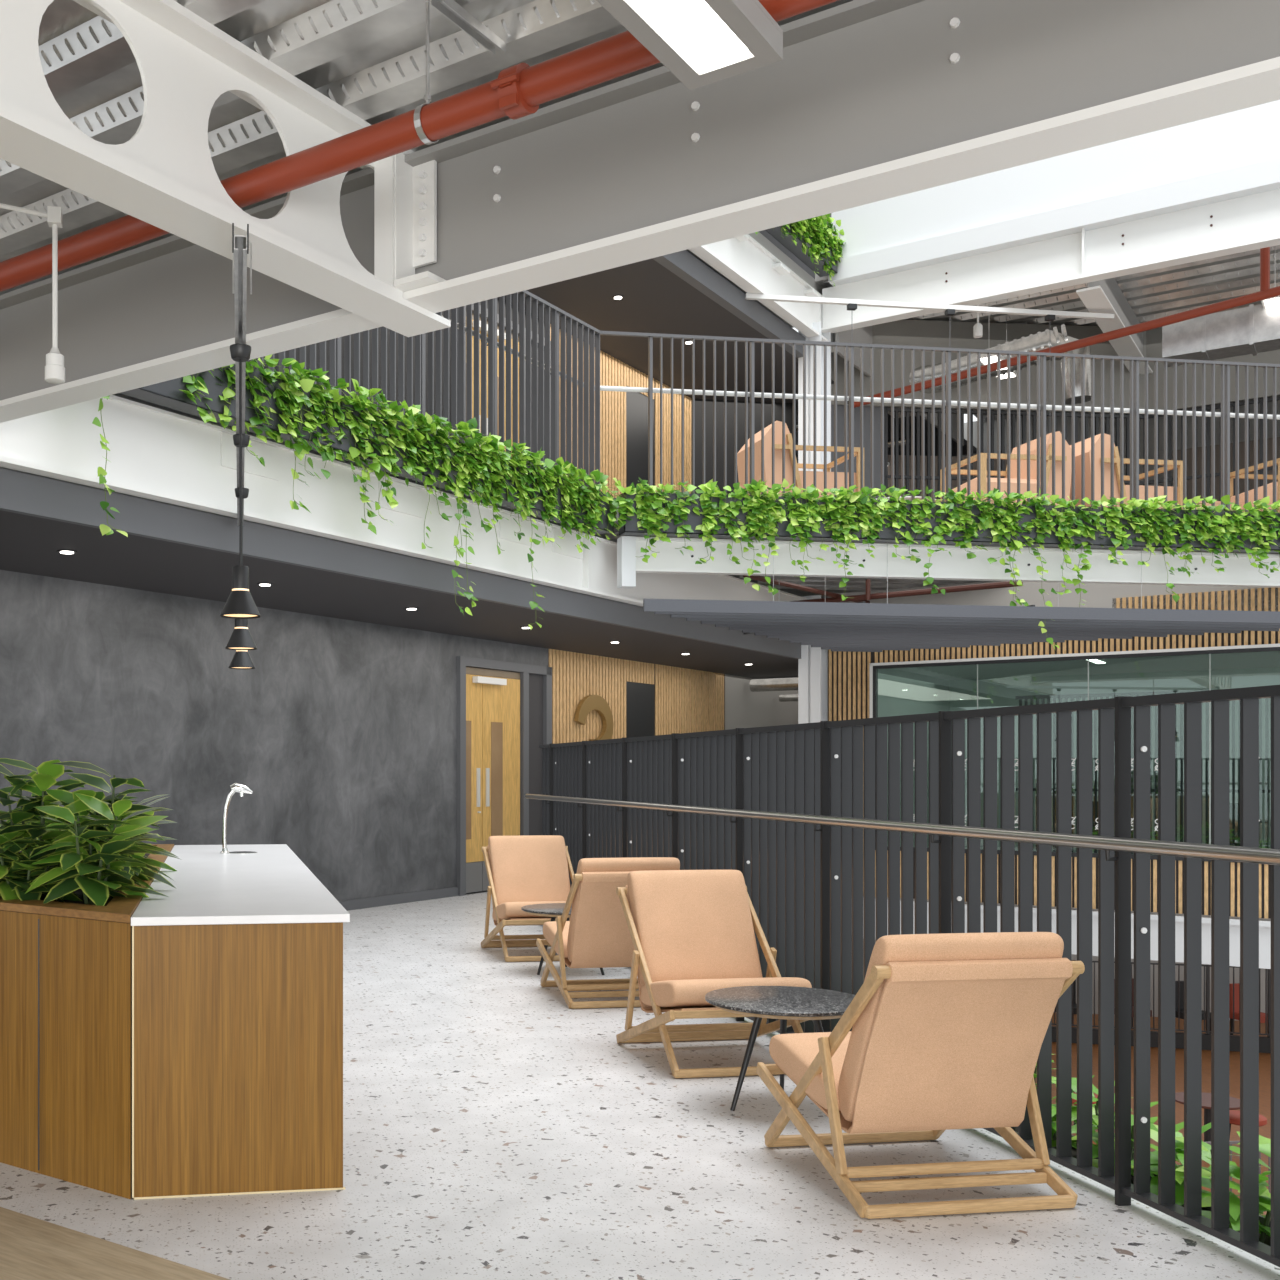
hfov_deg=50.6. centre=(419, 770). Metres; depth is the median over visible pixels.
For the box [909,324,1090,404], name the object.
air duct
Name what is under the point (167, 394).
trough
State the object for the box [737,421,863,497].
lounge chair
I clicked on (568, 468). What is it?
pothos plant
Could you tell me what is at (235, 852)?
drip tray
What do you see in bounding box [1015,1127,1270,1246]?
trough
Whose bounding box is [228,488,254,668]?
pendant lamp
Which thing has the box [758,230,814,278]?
wall
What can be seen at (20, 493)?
trim
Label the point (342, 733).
wall
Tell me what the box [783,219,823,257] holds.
pothos plant
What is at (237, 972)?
counter
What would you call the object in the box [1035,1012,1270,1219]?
floor
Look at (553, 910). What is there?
side table
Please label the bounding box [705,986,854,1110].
side table
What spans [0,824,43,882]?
dracaena plant
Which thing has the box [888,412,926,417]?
duct
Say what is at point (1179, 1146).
leafy plant
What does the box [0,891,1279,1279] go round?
floor
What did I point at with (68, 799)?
dracaena plant
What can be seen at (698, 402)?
wall
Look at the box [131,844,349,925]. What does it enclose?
countertop
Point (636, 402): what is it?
door
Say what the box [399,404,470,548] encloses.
pothos plant
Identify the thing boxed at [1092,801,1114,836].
office chair
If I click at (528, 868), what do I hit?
cushion
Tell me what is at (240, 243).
channel
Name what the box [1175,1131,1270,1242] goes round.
leafy plant
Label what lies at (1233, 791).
slatted screen
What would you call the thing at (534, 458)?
pothos plant
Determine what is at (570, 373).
balustrade
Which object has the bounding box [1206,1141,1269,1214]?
balustrade
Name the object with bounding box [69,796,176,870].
dracaena plant
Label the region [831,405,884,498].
wall
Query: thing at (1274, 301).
panel light
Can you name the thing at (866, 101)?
beam
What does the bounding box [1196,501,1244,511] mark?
bench
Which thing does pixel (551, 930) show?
seat cushion
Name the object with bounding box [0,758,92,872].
dracaena plant
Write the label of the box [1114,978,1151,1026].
lounge chair
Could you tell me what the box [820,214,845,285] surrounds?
pothos plant
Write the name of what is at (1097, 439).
lounge chair
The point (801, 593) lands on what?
floor
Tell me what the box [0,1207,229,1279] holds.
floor
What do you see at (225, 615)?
diffuser
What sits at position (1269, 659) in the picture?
ceiling
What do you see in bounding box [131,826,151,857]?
dracaena plant
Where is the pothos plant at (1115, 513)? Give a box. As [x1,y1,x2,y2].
[1081,497,1150,564]
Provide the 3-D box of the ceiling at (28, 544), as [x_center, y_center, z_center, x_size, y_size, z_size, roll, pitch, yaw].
[-0.750,-1.514,14.840,5.980,0.020,19.000,0,0,36]
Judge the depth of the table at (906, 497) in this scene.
15.97 m
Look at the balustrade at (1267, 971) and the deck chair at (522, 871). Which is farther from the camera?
the balustrade at (1267, 971)
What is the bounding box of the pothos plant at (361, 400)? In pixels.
[305,369,394,534]
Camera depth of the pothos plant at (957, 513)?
13.16 m
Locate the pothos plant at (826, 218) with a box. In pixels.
[800,215,839,273]
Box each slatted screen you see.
[885,396,1279,500]
[1015,689,1270,854]
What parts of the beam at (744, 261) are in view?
bracket plate, bracket plate, bracket plate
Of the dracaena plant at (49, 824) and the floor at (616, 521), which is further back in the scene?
the floor at (616, 521)
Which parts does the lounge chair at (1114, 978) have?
backrest, seat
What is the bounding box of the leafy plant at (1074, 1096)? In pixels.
[1072,1088,1157,1176]
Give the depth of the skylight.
15.90 m
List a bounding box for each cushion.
[488,835,569,920]
[492,901,565,920]
[543,921,569,957]
[567,857,679,961]
[627,870,762,989]
[641,977,811,1006]
[769,1031,851,1110]
[838,932,1063,1121]
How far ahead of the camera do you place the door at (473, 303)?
15.33 m
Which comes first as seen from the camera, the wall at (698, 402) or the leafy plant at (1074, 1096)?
the leafy plant at (1074, 1096)
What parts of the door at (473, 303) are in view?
vision panel, panel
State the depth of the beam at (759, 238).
17.02 m
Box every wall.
[0,297,797,900]
[691,399,792,494]
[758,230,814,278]
[828,587,1279,918]
[831,320,1279,414]
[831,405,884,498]
[863,896,1270,1020]
[888,437,1279,500]
[956,400,1279,485]
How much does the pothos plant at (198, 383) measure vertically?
0.657 m
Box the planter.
[0,844,173,1198]
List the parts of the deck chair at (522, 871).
seat rail, rail, floor rail, strut rail, floor rail, seat rail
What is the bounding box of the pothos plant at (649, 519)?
[601,478,671,562]
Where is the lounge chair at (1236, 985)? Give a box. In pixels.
[1229,983,1264,1034]
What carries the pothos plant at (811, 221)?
in the trough at (776, 233)
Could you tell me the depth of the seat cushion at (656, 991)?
6.06 m
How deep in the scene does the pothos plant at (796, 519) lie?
12.87 m
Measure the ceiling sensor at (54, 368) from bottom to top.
1.000 m
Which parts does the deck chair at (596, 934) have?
seat rail, seat rail, rail, floor rail, strut rail, rail, floor rail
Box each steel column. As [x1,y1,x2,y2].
[798,321,830,471]
[798,595,827,723]
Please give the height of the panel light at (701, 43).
0.570 m
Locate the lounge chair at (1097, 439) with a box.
[1069,433,1182,509]
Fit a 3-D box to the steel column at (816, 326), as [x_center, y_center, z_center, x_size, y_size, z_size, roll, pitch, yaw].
[5.265,-4.264,17.674,0.300,3.300,0.400,0,0,36]
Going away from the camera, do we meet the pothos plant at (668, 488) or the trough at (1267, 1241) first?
the trough at (1267, 1241)
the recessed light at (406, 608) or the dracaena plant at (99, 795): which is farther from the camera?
the recessed light at (406, 608)
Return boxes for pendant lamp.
[220,344,260,618]
[225,434,256,649]
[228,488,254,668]
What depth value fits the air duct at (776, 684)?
20.94 m
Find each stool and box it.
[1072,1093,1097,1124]
[1229,1110,1266,1139]
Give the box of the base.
[220,848,228,853]
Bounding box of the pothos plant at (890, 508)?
[854,484,921,559]
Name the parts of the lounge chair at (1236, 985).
leg, backrest, seat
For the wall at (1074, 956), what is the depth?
29.02 m
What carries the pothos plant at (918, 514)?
in the trough at (630, 528)
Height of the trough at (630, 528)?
0.388 m
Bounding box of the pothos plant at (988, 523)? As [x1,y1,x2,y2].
[956,488,1019,564]
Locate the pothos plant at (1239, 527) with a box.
[1204,494,1263,571]
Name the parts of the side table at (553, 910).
leg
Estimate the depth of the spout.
7.56 m
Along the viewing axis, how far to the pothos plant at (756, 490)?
12.82 m
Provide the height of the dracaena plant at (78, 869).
0.490 m
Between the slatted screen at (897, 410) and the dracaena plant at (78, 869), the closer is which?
the dracaena plant at (78, 869)
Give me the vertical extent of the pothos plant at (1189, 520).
0.839 m
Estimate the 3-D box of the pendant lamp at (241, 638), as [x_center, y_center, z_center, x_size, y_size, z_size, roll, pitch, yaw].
[-0.887,-1.135,6.581,0.158,1.058,0.158,0,0,-9]
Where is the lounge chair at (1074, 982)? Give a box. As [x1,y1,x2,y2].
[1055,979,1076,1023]
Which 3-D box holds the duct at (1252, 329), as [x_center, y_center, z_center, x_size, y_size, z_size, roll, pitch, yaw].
[10.163,-5.478,16.610,1.448,0.490,0.540,0,0,36]
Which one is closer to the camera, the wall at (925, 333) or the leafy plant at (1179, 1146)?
the leafy plant at (1179, 1146)
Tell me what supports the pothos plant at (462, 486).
in the trough at (167, 394)
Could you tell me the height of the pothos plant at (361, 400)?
1.053 m
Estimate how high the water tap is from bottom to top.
0.402 m
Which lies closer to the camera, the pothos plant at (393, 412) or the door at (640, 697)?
the pothos plant at (393, 412)
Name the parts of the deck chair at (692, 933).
seat rail, rail, floor rail, rail, strut rail, seat rail, floor rail, seat rail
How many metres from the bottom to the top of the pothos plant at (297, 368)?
1.045 m
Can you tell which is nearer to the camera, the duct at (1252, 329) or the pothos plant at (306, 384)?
the pothos plant at (306, 384)
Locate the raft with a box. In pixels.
[643,542,1279,651]
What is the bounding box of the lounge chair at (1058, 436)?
[940,431,1071,504]
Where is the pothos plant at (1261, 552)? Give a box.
[1218,499,1277,577]
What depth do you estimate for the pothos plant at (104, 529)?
7.72 m
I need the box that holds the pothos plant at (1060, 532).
[1056,495,1111,606]
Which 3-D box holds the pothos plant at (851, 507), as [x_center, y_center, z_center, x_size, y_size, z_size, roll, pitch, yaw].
[4.119,-2.236,12.986,0.868,1.144,0.243,0,0,-9]
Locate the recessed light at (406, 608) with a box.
[404,607,418,609]
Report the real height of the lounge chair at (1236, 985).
1.050 m
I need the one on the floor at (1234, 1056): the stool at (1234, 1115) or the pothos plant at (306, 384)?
the stool at (1234, 1115)
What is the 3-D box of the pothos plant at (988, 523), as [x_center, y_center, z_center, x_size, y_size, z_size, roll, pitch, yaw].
[5.651,-2.448,13.223,0.662,0.786,0.232,0,0,-9]
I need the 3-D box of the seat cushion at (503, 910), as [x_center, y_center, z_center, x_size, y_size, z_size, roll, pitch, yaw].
[0.914,1.050,9.903,0.670,0.202,0.520,0,0,-9]
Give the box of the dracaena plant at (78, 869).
[15,792,173,905]
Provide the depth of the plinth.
25.68 m
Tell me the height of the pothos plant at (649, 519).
0.830 m
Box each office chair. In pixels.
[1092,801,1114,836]
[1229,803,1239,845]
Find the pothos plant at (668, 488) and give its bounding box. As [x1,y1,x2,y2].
[657,483,696,553]
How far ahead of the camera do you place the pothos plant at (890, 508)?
13.04 m
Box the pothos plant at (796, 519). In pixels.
[750,478,817,594]
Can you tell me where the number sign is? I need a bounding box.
[574,695,613,740]
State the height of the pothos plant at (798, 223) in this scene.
0.850 m
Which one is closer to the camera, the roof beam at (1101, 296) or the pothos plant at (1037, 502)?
the pothos plant at (1037, 502)
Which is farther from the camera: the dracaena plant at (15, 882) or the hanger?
the dracaena plant at (15, 882)
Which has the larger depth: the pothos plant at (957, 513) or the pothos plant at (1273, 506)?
the pothos plant at (1273, 506)
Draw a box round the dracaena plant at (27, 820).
[0,807,46,872]
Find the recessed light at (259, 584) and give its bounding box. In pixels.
[257,583,273,585]
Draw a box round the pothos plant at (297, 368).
[235,358,348,512]
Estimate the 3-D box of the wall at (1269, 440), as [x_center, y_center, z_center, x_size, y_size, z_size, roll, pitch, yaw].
[12.970,-3.914,20.461,13.423,2.700,2.144,0,0,22]
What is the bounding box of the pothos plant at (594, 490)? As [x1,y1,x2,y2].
[555,457,621,552]
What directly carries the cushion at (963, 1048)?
on the deck chair at (948, 1032)
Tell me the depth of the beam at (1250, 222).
15.94 m
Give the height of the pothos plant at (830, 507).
0.804 m
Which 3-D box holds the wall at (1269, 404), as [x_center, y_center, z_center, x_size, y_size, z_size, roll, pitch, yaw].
[12.067,-4.564,23.530,16.500,3.900,0.200,0,0,36]
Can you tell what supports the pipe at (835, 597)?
attached to the ceiling at (822, 583)
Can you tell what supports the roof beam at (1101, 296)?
attached to the ceiling at (1162, 292)
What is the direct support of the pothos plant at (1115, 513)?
in the trough at (630, 528)
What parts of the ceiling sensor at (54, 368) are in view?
drop rod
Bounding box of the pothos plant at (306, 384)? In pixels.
[218,354,314,465]
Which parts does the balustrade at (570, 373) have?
post, post, post, handrail, post, rail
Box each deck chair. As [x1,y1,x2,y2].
[481,835,573,961]
[536,857,679,1008]
[616,870,811,1077]
[756,932,1084,1218]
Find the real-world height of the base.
0.030 m
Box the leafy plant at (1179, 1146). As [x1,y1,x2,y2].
[1114,1115,1210,1206]
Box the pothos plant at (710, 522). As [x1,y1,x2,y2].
[672,479,743,563]
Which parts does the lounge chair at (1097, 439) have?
frame, frame rail, seat, frame post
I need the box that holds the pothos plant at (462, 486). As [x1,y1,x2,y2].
[433,421,500,614]
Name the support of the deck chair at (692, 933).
on the floor at (495, 1127)
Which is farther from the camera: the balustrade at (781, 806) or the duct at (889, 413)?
the duct at (889, 413)
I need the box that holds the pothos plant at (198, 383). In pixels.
[180,368,222,424]
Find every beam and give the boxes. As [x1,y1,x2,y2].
[0,0,450,336]
[0,0,1279,422]
[0,395,806,606]
[617,536,1279,588]
[688,234,833,351]
[821,189,1279,333]
[835,326,963,445]
[863,897,1270,968]
[1076,278,1152,373]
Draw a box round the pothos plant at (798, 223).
[780,217,816,244]
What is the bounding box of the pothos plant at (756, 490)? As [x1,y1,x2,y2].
[698,479,781,590]
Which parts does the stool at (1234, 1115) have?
seat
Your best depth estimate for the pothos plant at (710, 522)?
12.77 m
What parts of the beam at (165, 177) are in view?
plate, seat plate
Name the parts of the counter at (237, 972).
corner trim, trim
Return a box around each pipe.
[0,0,838,291]
[743,575,1022,602]
[854,247,1279,407]
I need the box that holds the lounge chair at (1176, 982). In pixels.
[1175,981,1210,1033]
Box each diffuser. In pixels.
[224,614,256,616]
[634,0,747,65]
[980,356,1015,378]
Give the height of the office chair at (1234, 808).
1.000 m
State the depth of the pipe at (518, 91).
4.28 m
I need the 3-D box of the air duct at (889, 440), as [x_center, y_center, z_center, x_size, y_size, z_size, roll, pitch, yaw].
[6.953,-5.324,21.648,2.100,0.333,2.900,0,0,36]
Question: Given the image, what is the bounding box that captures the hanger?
[414,2,438,144]
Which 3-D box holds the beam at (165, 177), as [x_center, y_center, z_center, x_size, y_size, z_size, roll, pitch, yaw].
[-2.151,-2.158,2.458,0.380,0.632,7.595,0,0,36]
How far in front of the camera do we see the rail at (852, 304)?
16.25 m
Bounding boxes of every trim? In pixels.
[0,468,800,658]
[652,250,805,358]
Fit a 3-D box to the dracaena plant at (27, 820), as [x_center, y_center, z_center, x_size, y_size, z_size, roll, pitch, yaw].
[-1.852,0.338,5.747,0.545,0.372,0.527,0,0,-9]
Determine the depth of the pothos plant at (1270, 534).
13.68 m
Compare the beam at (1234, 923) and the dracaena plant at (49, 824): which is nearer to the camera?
the dracaena plant at (49, 824)
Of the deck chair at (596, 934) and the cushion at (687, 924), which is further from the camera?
the deck chair at (596, 934)
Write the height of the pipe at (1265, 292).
1.378 m
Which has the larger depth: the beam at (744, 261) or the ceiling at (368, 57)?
the beam at (744, 261)
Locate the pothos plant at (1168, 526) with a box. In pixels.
[1130,495,1191,602]
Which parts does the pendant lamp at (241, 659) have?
lamp shade, cord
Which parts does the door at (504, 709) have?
vision panel, push plate, kick plate, push plate, vision panel, panel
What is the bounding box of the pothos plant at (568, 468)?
[535,463,597,544]
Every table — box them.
[521,903,604,974]
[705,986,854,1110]
[876,496,936,500]
[1175,1092,1239,1141]
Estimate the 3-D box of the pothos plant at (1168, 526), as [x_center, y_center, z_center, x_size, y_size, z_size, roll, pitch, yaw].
[7.509,-2.258,13.502,0.704,1.090,0.221,0,0,-9]
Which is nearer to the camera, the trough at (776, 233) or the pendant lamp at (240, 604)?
the pendant lamp at (240, 604)
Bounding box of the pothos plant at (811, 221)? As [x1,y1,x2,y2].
[803,215,829,262]
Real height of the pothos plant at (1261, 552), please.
0.819 m
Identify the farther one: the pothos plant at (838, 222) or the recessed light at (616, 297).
the pothos plant at (838, 222)
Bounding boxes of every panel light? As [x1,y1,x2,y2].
[597,0,782,89]
[980,314,1016,378]
[1261,296,1279,307]
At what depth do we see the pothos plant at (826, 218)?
16.94 m
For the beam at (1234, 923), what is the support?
attached to the floor at (495, 1127)
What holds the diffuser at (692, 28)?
attached to the panel light at (701, 43)
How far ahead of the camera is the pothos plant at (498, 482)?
11.02 m
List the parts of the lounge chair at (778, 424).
frame, frame rail, seat, frame post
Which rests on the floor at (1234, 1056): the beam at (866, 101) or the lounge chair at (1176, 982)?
the lounge chair at (1176, 982)
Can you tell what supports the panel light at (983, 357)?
hanging from the ceiling at (1162, 292)
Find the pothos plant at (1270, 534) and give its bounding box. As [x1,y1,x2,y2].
[1257,496,1279,572]
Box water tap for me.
[220,783,256,853]
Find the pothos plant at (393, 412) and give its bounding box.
[346,378,440,524]
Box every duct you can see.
[749,677,797,701]
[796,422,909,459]
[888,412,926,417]
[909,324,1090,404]
[1162,304,1279,366]
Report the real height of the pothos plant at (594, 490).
0.842 m
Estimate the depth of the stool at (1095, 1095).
19.79 m
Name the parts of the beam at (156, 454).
bracket plate, bracket plate, bracket plate, bracket plate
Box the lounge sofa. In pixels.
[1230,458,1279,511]
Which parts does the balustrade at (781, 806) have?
post, post, post, post, post, post, handrail, rail, post, rail, post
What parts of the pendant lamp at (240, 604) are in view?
cord, lamp shade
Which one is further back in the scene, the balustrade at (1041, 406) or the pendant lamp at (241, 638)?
the balustrade at (1041, 406)
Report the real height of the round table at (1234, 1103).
0.755 m
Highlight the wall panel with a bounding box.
[828,581,1277,649]
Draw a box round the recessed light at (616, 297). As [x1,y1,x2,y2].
[612,295,623,299]
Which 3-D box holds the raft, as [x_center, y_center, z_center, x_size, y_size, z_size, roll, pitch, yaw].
[6.555,-1.944,15.102,9.520,0.860,3.704,0,0,-9]
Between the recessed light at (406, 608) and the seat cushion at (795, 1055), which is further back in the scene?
the recessed light at (406, 608)
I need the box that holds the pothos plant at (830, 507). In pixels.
[795,488,854,567]
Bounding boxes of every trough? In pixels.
[118,364,612,534]
[619,492,1279,553]
[766,222,836,276]
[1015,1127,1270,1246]
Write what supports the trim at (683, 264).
attached to the ceiling at (655, 300)
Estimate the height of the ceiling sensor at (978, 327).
0.894 m
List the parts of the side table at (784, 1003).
leg, leg, leg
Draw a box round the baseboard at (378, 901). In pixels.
[338,887,457,910]
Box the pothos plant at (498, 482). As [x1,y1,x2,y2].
[453,418,535,554]
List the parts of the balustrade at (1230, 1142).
rail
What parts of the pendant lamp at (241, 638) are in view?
lamp shade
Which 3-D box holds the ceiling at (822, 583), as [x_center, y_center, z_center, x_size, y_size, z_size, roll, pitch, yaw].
[5.655,-2.386,15.439,8.060,0.070,3.600,0,0,-9]
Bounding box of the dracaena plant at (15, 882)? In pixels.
[0,833,92,901]
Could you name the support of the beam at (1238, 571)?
attached to the wall at (848, 672)
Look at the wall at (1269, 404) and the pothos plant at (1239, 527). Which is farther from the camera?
the wall at (1269, 404)
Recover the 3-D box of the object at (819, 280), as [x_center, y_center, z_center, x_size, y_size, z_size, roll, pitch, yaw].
[12.172,-6.649,19.291,9.300,0.130,10.500,0,0,36]
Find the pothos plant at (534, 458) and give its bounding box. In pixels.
[508,442,561,629]
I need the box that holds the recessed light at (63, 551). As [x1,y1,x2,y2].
[57,549,76,553]
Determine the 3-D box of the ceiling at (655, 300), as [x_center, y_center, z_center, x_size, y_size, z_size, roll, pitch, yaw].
[-1.165,-5.514,14.277,5.980,0.020,17.600,0,0,36]
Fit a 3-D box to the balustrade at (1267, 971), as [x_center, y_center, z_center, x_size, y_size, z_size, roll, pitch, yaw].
[14.614,4.414,25.814,5.394,1.344,0.114,0,0,16]
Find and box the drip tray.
[229,851,256,853]
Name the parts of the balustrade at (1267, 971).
rail, rail, post, post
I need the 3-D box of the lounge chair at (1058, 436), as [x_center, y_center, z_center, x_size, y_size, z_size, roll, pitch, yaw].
[6.819,-3.242,15.393,1.176,1.266,0.840,0,0,-9]
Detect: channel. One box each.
[232,223,251,524]
[431,0,505,55]
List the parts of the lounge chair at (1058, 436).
frame post, frame post, seat, frame rail, frame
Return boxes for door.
[457,303,550,471]
[457,656,551,895]
[626,386,654,488]
[626,681,654,737]
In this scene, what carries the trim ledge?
attached to the skylight
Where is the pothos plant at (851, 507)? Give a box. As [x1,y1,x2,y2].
[805,484,881,600]
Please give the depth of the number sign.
17.15 m
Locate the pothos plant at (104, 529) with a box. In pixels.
[92,395,127,536]
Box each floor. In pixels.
[0,393,827,606]
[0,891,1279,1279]
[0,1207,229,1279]
[613,505,960,592]
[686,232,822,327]
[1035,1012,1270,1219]
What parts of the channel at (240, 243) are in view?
threaded rod, threaded rod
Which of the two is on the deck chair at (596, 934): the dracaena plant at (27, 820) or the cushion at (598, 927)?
the cushion at (598, 927)
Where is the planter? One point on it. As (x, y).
(66, 966)
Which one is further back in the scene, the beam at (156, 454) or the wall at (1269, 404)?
the wall at (1269, 404)
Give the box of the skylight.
[831,100,1279,258]
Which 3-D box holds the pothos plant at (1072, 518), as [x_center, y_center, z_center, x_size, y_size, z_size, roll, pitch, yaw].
[6.536,-2.277,13.345,0.501,1.031,0.228,0,0,-9]
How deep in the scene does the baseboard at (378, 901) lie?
13.82 m
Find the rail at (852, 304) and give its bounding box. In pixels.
[745,293,1113,321]
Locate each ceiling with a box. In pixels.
[0,0,852,294]
[0,510,797,678]
[505,258,833,408]
[606,528,1278,590]
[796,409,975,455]
[824,245,1279,421]
[892,651,1279,679]
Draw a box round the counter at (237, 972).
[131,844,349,1199]
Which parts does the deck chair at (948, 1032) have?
seat rail, seat rail, floor rail, strut rail, rail, floor rail, rail, seat rail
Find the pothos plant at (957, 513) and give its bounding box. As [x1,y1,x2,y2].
[928,487,1004,558]
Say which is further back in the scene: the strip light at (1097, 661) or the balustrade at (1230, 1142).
the strip light at (1097, 661)
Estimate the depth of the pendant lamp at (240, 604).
5.17 m
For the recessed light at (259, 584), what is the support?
in the ceiling at (28, 544)
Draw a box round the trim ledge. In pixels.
[828,157,1279,285]
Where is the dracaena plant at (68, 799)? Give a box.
[42,761,181,889]
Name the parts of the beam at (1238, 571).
post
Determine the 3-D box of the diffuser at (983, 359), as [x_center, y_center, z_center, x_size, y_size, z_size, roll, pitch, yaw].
[7.956,-5.547,18.237,0.210,0.008,1.120,0,0,36]
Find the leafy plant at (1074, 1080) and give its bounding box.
[1052,1075,1132,1158]
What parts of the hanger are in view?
threaded rod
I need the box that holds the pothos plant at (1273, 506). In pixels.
[1261,503,1279,530]
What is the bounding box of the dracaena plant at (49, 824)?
[22,800,136,851]
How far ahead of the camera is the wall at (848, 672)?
15.61 m
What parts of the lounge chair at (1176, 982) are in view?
backrest, seat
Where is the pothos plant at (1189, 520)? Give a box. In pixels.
[1146,496,1216,576]
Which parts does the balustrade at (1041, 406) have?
post, post, post, rail, handrail, post, post, post, post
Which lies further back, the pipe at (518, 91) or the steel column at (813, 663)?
the steel column at (813, 663)
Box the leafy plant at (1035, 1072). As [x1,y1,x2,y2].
[1033,1054,1055,1121]
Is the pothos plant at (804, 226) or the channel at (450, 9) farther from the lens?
the pothos plant at (804, 226)
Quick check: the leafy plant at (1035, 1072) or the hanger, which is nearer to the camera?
the hanger
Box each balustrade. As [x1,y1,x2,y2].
[247,290,599,489]
[525,685,1279,1266]
[600,331,1279,511]
[1052,960,1270,1036]
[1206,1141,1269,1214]
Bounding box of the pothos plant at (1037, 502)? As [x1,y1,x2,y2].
[973,488,1058,648]
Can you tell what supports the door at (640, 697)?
in the wall at (342, 733)
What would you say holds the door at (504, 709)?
in the wall at (342, 733)
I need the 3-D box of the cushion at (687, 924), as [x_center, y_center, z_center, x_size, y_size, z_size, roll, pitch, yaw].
[1.379,0.832,6.666,0.606,0.659,0.360,0,0,-9]
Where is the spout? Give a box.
[230,783,252,793]
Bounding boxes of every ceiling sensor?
[0,203,64,383]
[973,304,982,337]
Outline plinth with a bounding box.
[1052,1026,1270,1052]
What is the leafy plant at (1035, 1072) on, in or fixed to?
on the trough at (1267, 1241)
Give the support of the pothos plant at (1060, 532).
in the trough at (630, 528)
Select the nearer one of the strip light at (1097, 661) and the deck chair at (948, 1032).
the deck chair at (948, 1032)
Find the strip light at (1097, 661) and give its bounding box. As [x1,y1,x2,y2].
[1089,659,1105,663]
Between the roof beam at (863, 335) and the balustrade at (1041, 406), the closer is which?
the balustrade at (1041, 406)
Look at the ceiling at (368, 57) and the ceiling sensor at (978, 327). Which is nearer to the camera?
the ceiling at (368, 57)
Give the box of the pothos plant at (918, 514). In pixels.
[904,485,958,594]
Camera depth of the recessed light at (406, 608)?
12.20 m
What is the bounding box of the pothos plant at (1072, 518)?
[1047,495,1091,594]
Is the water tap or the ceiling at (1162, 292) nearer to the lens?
the water tap
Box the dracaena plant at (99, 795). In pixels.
[63,792,176,880]

